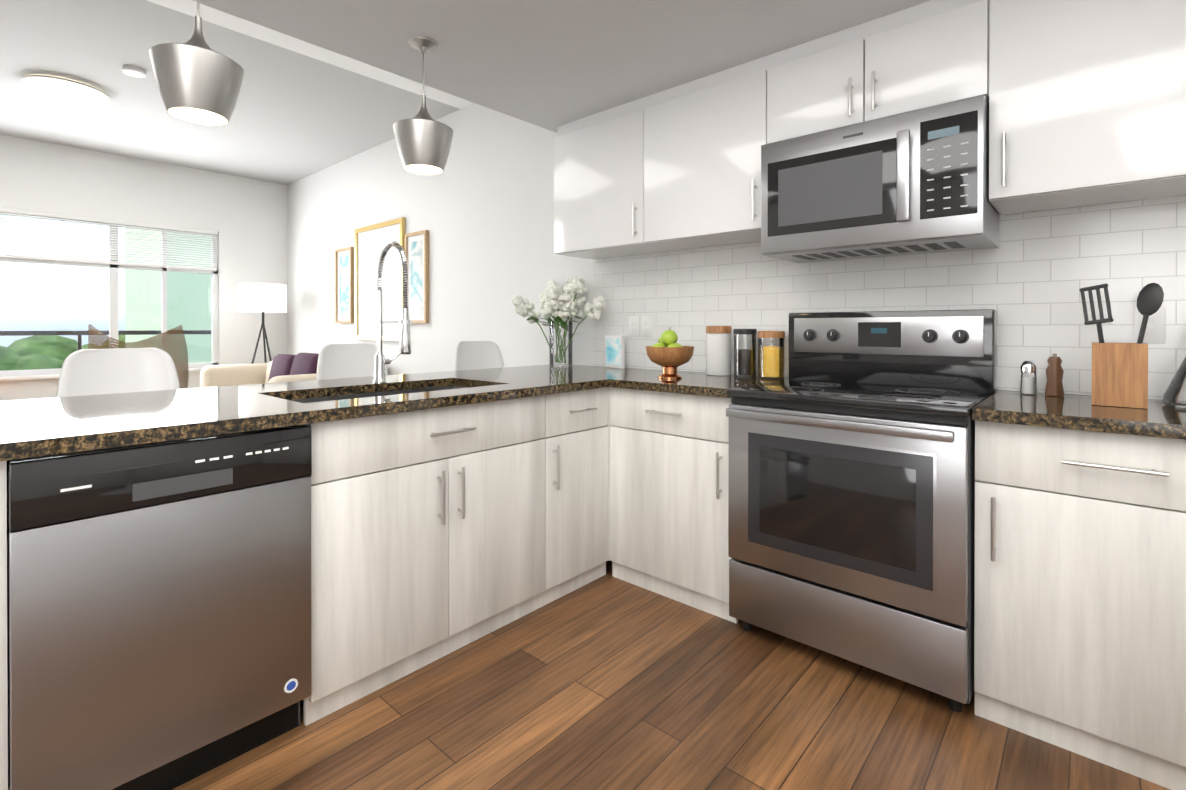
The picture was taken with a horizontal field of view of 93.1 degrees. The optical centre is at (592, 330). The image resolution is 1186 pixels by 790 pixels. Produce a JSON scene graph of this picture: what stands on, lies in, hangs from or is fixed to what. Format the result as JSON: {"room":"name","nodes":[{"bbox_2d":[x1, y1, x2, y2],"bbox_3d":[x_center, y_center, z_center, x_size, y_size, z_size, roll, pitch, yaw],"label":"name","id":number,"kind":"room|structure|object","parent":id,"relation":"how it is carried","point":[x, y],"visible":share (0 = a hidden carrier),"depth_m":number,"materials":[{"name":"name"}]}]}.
{"room":"kitchen","nodes":[
{"label":"kitchen","id":0,"kind":"room"},
{"bbox_2d":[0,134,287,400],"bbox_3d":[-5.509,-0.343,4.675,0.120,2.950,5.500,0,0,42],"label":"wall","id":1,"kind":"structure","parent":0,"point":[246,218],"depth_m":5.91,"materials":[{"name":"white paint"}]},
{"bbox_2d":[0,207,218,380],"bbox_3d":[-4.967,-0.320,5.230,0.150,1.520,2.630,0,0,42],"label":"window unit","id":2,"kind":"structure","parent":1,"relation":"in","point":[113,264],"depth_m":5.52,"materials":[{"name":"white"}]},
{"bbox_2d":[0,0,473,184],"bbox_3d":[-3.672,-1.759,3.033,4.800,0.104,5.500,0,0,42],"label":"ceiling","id":3,"kind":"structure","parent":0,"point":[295,116],"depth_m":4.09,"materials":[{"name":"grey paint"}]},
{"bbox_2d":[22,75,108,110],"bbox_3d":[-3.719,-1.664,3.972,0.448,0.100,0.448,0,0,42],"label":"flush ceiling light","id":4,"kind":"object","parent":3,"relation":"attached to","point":[64,93],"visible":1,"depth_m":3.88,"materials":[{"name":"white glass"}]},
{"bbox_2d":[122,65,145,77],"bbox_3d":[-3.016,-1.698,3.694,0.120,0.030,0.120,0,0,42],"label":"smoke detector","id":5,"kind":"object","parent":3,"relation":"attached to","point":[133,71],"visible":1,"depth_m":3.67,"materials":[{"name":"white plastic"}]},
{"bbox_2d":[192,0,929,132],"bbox_3d":[-0.498,-1.474,0.207,3.700,0.650,5.500,0,0,42],"label":"ceiling soffit","id":6,"kind":"structure","parent":0,"point":[551,65],"depth_m":2.22,"materials":[{"name":"white paint"}]},
{"bbox_2d":[149,0,243,125],"bbox_3d":[-1.193,-0.900,1.699,0.236,0.509,0.234,0,0,42],"label":"pendant light","id":7,"kind":"object","parent":6,"relation":"hanging from","point":[199,80],"visible":1,"depth_m":1.63,"materials":[{"name":"silver metal"}]},
{"bbox_2d":[393,36,452,174],"bbox_3d":[-0.684,-0.902,2.270,0.236,0.509,0.234,0,0,42],"label":"pendant light","id":8,"kind":"object","parent":6,"relation":"hanging from","point":[423,138],"visible":1,"depth_m":2.20,"materials":[{"name":"silver metal"}]},
{"bbox_2d":[172,561,1170,789],"bbox_3d":[-2.290,1.194,1.815,8.740,0.100,5.740,0,0,42],"label":"floor","id":9,"kind":"structure","parent":0,"point":[608,681],"depth_m":1.62,"materials":[{"name":"brown wood"}]},
{"bbox_2d":[56,347,179,396],"bbox_3d":[-1.830,0.610,2.219,0.478,1.070,0.441,0,0,42],"label":"stool","id":10,"kind":"object","parent":9,"relation":"on","point":[83,372],"visible":0.23,"depth_m":2.35,"materials":[{"name":"white plastic"}]},
{"bbox_2d":[7,425,311,789],"bbox_3d":[-1.218,0.708,1.567,0.627,0.875,0.590,0,0,42],"label":"dishwasher","id":11,"kind":"object","parent":9,"relation":"on","point":[158,615],"visible":1,"depth_m":1.32,"materials":[{"name":"grey metal"}]},
{"bbox_2d":[238,283,286,363],"bbox_3d":[-3.575,0.318,6.031,0.508,1.623,0.517,0,0,42],"label":"floor lamp","id":12,"kind":"object","parent":9,"relation":"on","point":[262,298],"visible":0.9,"depth_m":5.89,"materials":[{"name":"black"}]},
{"bbox_2d":[200,353,386,387],"bbox_3d":[-2.925,0.666,5.384,2.100,0.927,0.950,0,0,42],"label":"sofa","id":13,"kind":"object","parent":9,"relation":"on","point":[289,367],"visible":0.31,"depth_m":5.62,"materials":[{"name":"beige fabric"}]},
{"bbox_2d":[316,343,387,379],"bbox_3d":[-1.185,0.607,2.943,0.478,1.070,0.441,0,0,42],"label":"stool","id":14,"kind":"object","parent":9,"relation":"on","point":[350,360],"visible":0.17,"depth_m":3.08,"materials":[{"name":"white plastic"}]},
{"bbox_2d":[304,419,543,725],"bbox_3d":[-0.738,0.798,2.158,0.640,0.690,0.920,0,0,42],"label":"base cabinet","id":15,"kind":"object","parent":9,"relation":"on","point":[440,533],"depth_m":1.85,"materials":[{"name":"white wood"}]},
{"bbox_2d":[455,340,503,370],"bbox_3d":[-0.626,0.605,3.571,0.478,1.070,0.441,0,0,42],"label":"stool","id":16,"kind":"object","parent":9,"relation":"on","point":[470,355],"visible":0.23,"depth_m":3.73,"materials":[{"name":"white plastic"}]},
{"bbox_2d":[448,387,607,604],"bbox_3d":[-0.291,0.699,2.656,0.643,0.884,0.420,0,0,42],"label":"base cabinet","id":17,"kind":"object","parent":9,"relation":"on","point":[573,426],"depth_m":2.39,"materials":[{"name":"white wood"}]},
{"bbox_2d":[0,364,661,460],"bbox_3d":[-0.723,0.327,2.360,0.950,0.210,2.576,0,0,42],"label":"countertop","id":18,"kind":"structure","parent":17,"relation":"on","point":[29,428],"depth_m":1.72,"materials":[{"name":"stone"}]},
{"bbox_2d":[291,385,468,402],"bbox_3d":[-0.771,0.346,2.171,0.434,0.174,0.844,0,0,42],"label":"sink","id":19,"kind":"object","parent":18,"relation":"in","point":[383,391],"depth_m":2.31,"materials":[{"name":"silver metal"}]},
{"bbox_2d":[373,241,411,382],"bbox_3d":[-0.818,-0.075,2.351,0.261,0.593,0.102,0,0,42],"label":"faucet","id":20,"kind":"object","parent":18,"relation":"on","point":[381,361],"visible":1,"depth_m":2.37,"materials":[{"name":"silver metal"}]},
{"bbox_2d":[511,276,605,366],"bbox_3d":[-0.187,-0.059,3.325,0.604,0.551,0.422,0,0,42],"label":"vase","id":21,"kind":"object","parent":18,"relation":"on","point":[559,306],"visible":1,"depth_m":3.35,"materials":[{"name":"white plant"}]},
{"bbox_2d":[605,336,624,368],"bbox_3d":[0.123,0.125,3.242,0.022,0.185,0.150,0,0,-40],"label":"block","id":22,"kind":"object","parent":18,"relation":"on","point":[614,351],"visible":0.98,"depth_m":3.22,"materials":[{"name":"white plastic"}]},
{"bbox_2d":[608,387,737,623],"bbox_3d":[0.498,0.700,2.606,0.648,0.884,0.595,0,0,42],"label":"base cabinet","id":23,"kind":"object","parent":9,"relation":"on","point":[668,453],"depth_m":2.36,"materials":[{"name":"white wood"}]},
{"bbox_2d":[604,371,788,397],"bbox_3d":[0.498,0.239,2.559,0.588,0.035,0.656,0,0,42],"label":"countertop","id":24,"kind":"structure","parent":23,"relation":"on","point":[693,383],"depth_m":2.43,"materials":[{"name":"stone"}]},
{"bbox_2d":[646,346,693,378],"bbox_3d":[0.355,0.147,2.600,0.224,0.145,0.224,0,0,42],"label":"fruit bowl","id":25,"kind":"object","parent":24,"relation":"on","point":[669,360],"visible":0.94,"depth_m":2.53,"materials":[{"name":"brown wood"}]},
{"bbox_2d":[651,327,682,346],"bbox_3d":[0.359,0.058,2.607,0.173,0.147,0.155,0,0,42],"label":"apples","id":26,"kind":"object","parent":25,"relation":"in","point":[668,338],"visible":0.62,"depth_m":2.57,"materials":[{"name":"green food"}]},
{"bbox_2d":[706,326,731,375],"bbox_3d":[0.619,0.099,2.768,0.124,0.240,0.124,0,0,42],"label":"ceramic canister","id":27,"kind":"object","parent":24,"relation":"on","point":[718,350],"visible":1,"depth_m":2.72,"materials":[{"name":"white ceramic"}]},
{"bbox_2d":[733,329,756,376],"bbox_3d":[0.723,0.106,2.675,0.108,0.226,0.108,0,0,42],"label":"coffee canister","id":28,"kind":"object","parent":24,"relation":"on","point":[744,362],"visible":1,"depth_m":2.64,"materials":[{"name":"black"}]},
{"bbox_2d":[757,331,784,378],"bbox_3d":[0.820,0.112,2.588,0.122,0.216,0.122,0,0,42],"label":"pasta canister","id":29,"kind":"object","parent":24,"relation":"on","point":[770,361],"visible":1,"depth_m":2.54,"materials":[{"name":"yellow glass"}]},
{"bbox_2d":[726,309,996,711],"bbox_3d":[0.982,0.533,2.081,0.766,1.220,0.705,0,0,42],"label":"stove","id":30,"kind":"object","parent":9,"relation":"on","point":[851,509],"visible":0.98,"depth_m":1.87,"materials":[{"name":"grey metal"}]},
{"bbox_2d":[974,421,1185,789],"bbox_3d":[1.735,0.704,1.504,1.118,0.884,0.595,0,0,42],"label":"base cabinet","id":31,"kind":"object","parent":9,"relation":"on","point":[1080,570],"depth_m":1.49,"materials":[{"name":"white wood"}]},
{"bbox_2d":[972,390,1185,439],"bbox_3d":[1.722,0.244,1.488,1.118,0.035,0.626,0,0,42],"label":"countertop","id":32,"kind":"structure","parent":31,"relation":"on","point":[1068,411],"depth_m":1.54,"materials":[{"name":"stone"}]},
{"bbox_2d":[1020,360,1036,394],"bbox_3d":[1.522,0.163,1.963,0.048,0.118,0.048,0,0,42],"label":"salt shaker","id":33,"kind":"object","parent":32,"relation":"on","point":[1028,385],"visible":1,"depth_m":1.95,"materials":[{"name":"silver glass"}]},
{"bbox_2d":[1045,353,1063,396],"bbox_3d":[1.571,0.149,1.913,0.052,0.146,0.052,0,0,42],"label":"pepper mill","id":34,"kind":"object","parent":32,"relation":"on","point":[1054,376],"visible":1,"depth_m":1.90,"materials":[{"name":"brown wood"}]},
{"bbox_2d":[1079,283,1163,408],"bbox_3d":[1.579,0.041,1.685,0.186,0.365,0.120,0,0,42],"label":"utensil holder","id":35,"kind":"object","parent":32,"relation":"on","point":[1119,374],"visible":1,"depth_m":1.65,"materials":[{"name":"brown wood"}]},
{"bbox_2d":[1162,356,1185,407],"bbox_3d":[1.778,0.106,1.641,0.164,0.236,0.164,0,0,42],"label":"glass decanter","id":36,"kind":"object","parent":32,"relation":"on","point":[1172,393],"visible":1,"depth_m":1.66,"materials":[{"name":"clear glass"}]},
{"bbox_3d":[-3.456,1.130,3.287,2.900,0.016,2.950,0,0,42],"label":"rug","id":37,"kind":"object","parent":9,"relation":"on","visible":0},
{"bbox_2d":[88,324,187,388],"bbox_3d":[-3.756,0.533,4.782,0.784,1.163,0.781,0,0,42],"label":"rattan chair","id":38,"kind":"object","parent":37,"relation":"on","point":[154,341],"visible":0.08,"depth_m":5.10,"materials":[{"name":"brown wicker"}]},
{"bbox_2d":[287,103,1159,399],"bbox_3d":[-0.421,-0.339,3.906,8.740,2.950,0.120,0,0,42],"label":"wall","id":39,"kind":"structure","parent":0,"point":[481,207],"depth_m":4.38,"materials":[{"name":"white paint"}]},
{"bbox_2d":[335,247,353,322],"bbox_3d":[-2.502,-0.447,5.652,0.350,0.750,0.031,0,0,42],"label":"framed artwork","id":40,"kind":"object","parent":39,"relation":"attached to","point":[344,285],"visible":1,"depth_m":5.64,"materials":[{"name":"white paper"}]},
{"bbox_2d":[354,218,404,340],"bbox_3d":[-1.979,-0.445,5.187,0.890,1.070,0.031,0,0,42],"label":"mirror","id":41,"kind":"object","parent":39,"relation":"attached to","point":[370,241],"visible":0.77,"depth_m":5.21,"materials":[{"name":"gold metal"}]},
{"bbox_2d":[405,230,428,322],"bbox_3d":[-1.494,-0.443,4.755,0.330,0.770,0.031,0,0,42],"label":"art","id":42,"kind":"object","parent":39,"relation":"attached to","point":[417,250],"visible":0.85,"depth_m":4.73,"materials":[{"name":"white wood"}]},
{"bbox_2d":[554,97,669,258],"bbox_3d":[0.125,-0.795,3.095,0.632,0.728,0.338,0,0,42],"label":"upper cabinet","id":43,"kind":"object","parent":39,"relation":"attached to","point":[600,158],"depth_m":2.95,"materials":[{"name":"white"}]},
{"bbox_2d":[646,55,769,250],"bbox_3d":[0.597,-0.793,2.675,0.633,0.728,0.338,0,0,42],"label":"upper cabinet","id":44,"kind":"object","parent":39,"relation":"attached to","point":[705,136],"depth_m":2.53,"materials":[{"name":"white"}]},
{"bbox_2d":[770,0,993,142],"bbox_3d":[1.117,-0.964,2.211,0.760,0.383,0.338,0,0,42],"label":"upper cabinet","id":45,"kind":"object","parent":39,"relation":"attached to","point":[930,53],"depth_m":2.04,"materials":[{"name":"white"}]},
{"bbox_2d":[761,95,998,262],"bbox_3d":[1.083,-0.532,2.174,0.752,0.450,0.440,0,0,42],"label":"over-the-range microwave","id":46,"kind":"object","parent":45,"relation":"attached to","point":[912,182],"visible":1,"depth_m":2.00,"materials":[{"name":"silver metal"}]},
{"bbox_2d":[594,195,1185,399],"bbox_3d":[1.357,-0.128,2.237,3.618,0.699,0.008,0,0,42],"label":"tile backsplash","id":47,"kind":"structure","parent":39,"relation":"attached to","point":[1031,276],"depth_m":2.11,"materials":[{"name":"white tile"}]},
{"bbox_2d":[629,316,638,336],"bbox_3d":[0.233,-0.021,3.229,0.072,0.116,0.006,0,0,42],"label":"electrical outlet plate","id":48,"kind":"object","parent":47,"relation":"attached to","point":[633,320],"depth_m":3.22,"materials":[{"name":"white plastic"}]},
{"bbox_2d":[641,316,651,336],"bbox_3d":[0.300,-0.021,3.169,0.072,0.116,0.006,0,0,42],"label":"electrical outlet plate","id":49,"kind":"object","parent":47,"relation":"attached to","point":[646,321],"depth_m":3.17,"materials":[{"name":"white plastic"}]},
{"bbox_2d":[1134,307,1165,342],"bbox_3d":[1.809,-0.016,1.826,0.072,0.116,0.006,0,0,42],"label":"electrical outlet plate","id":50,"kind":"object","parent":47,"relation":"attached to","point":[1155,331],"depth_m":1.82,"materials":[{"name":"white plastic"}]},
{"bbox_2d":[986,0,1185,214],"bbox_3d":[1.817,-0.789,1.588,1.115,0.728,0.338,0,0,42],"label":"upper cabinet","id":51,"kind":"object","parent":39,"relation":"attached to","point":[1086,99],"depth_m":1.68,"materials":[{"name":"white"}]},
{"label":"outside","id":52,"kind":"structure","parent":0,"visible":0},
{"bbox_3d":[-5.990,1.230,5.310,1.425,0.160,6.800,0,0,42],"label":"balcony slab","id":53,"kind":"object","parent":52,"visible":0},
{"bbox_2d":[0,330,210,349],"bbox_3d":[-6.469,0.538,5.735,0.060,1.060,6.800,0,0,42],"label":"rail","id":54,"kind":"object","parent":53,"relation":"on","point":[19,333],"depth_m":6.42,"materials":[{"name":"grey metal"}]},
{"bbox_3d":[-114.189,9.811,105.202,292.900,0.200,600.000,0,0,42],"label":"ground","id":55,"kind":"structure","parent":52,"visible":0},
{"bbox_2d":[0,335,124,370],"bbox_3d":[-53.363,6.565,37.619,23.627,12.936,200.000,0,0,42],"label":"trees","id":56,"kind":"object","parent":55,"relation":"on","point":[17,360],"depth_m":46.01,"materials":[{"name":"green plant"}]},
{"bbox_2d":[125,228,210,363],"bbox_3d":[-5.784,1.100,12.325,3.300,18.000,6.450,0,0,42],"label":"building","id":57,"kind":"structure","parent":55,"relation":"on","point":[203,296],"depth_m":9.18,"materials":[{"name":"green glass"}]}
]}

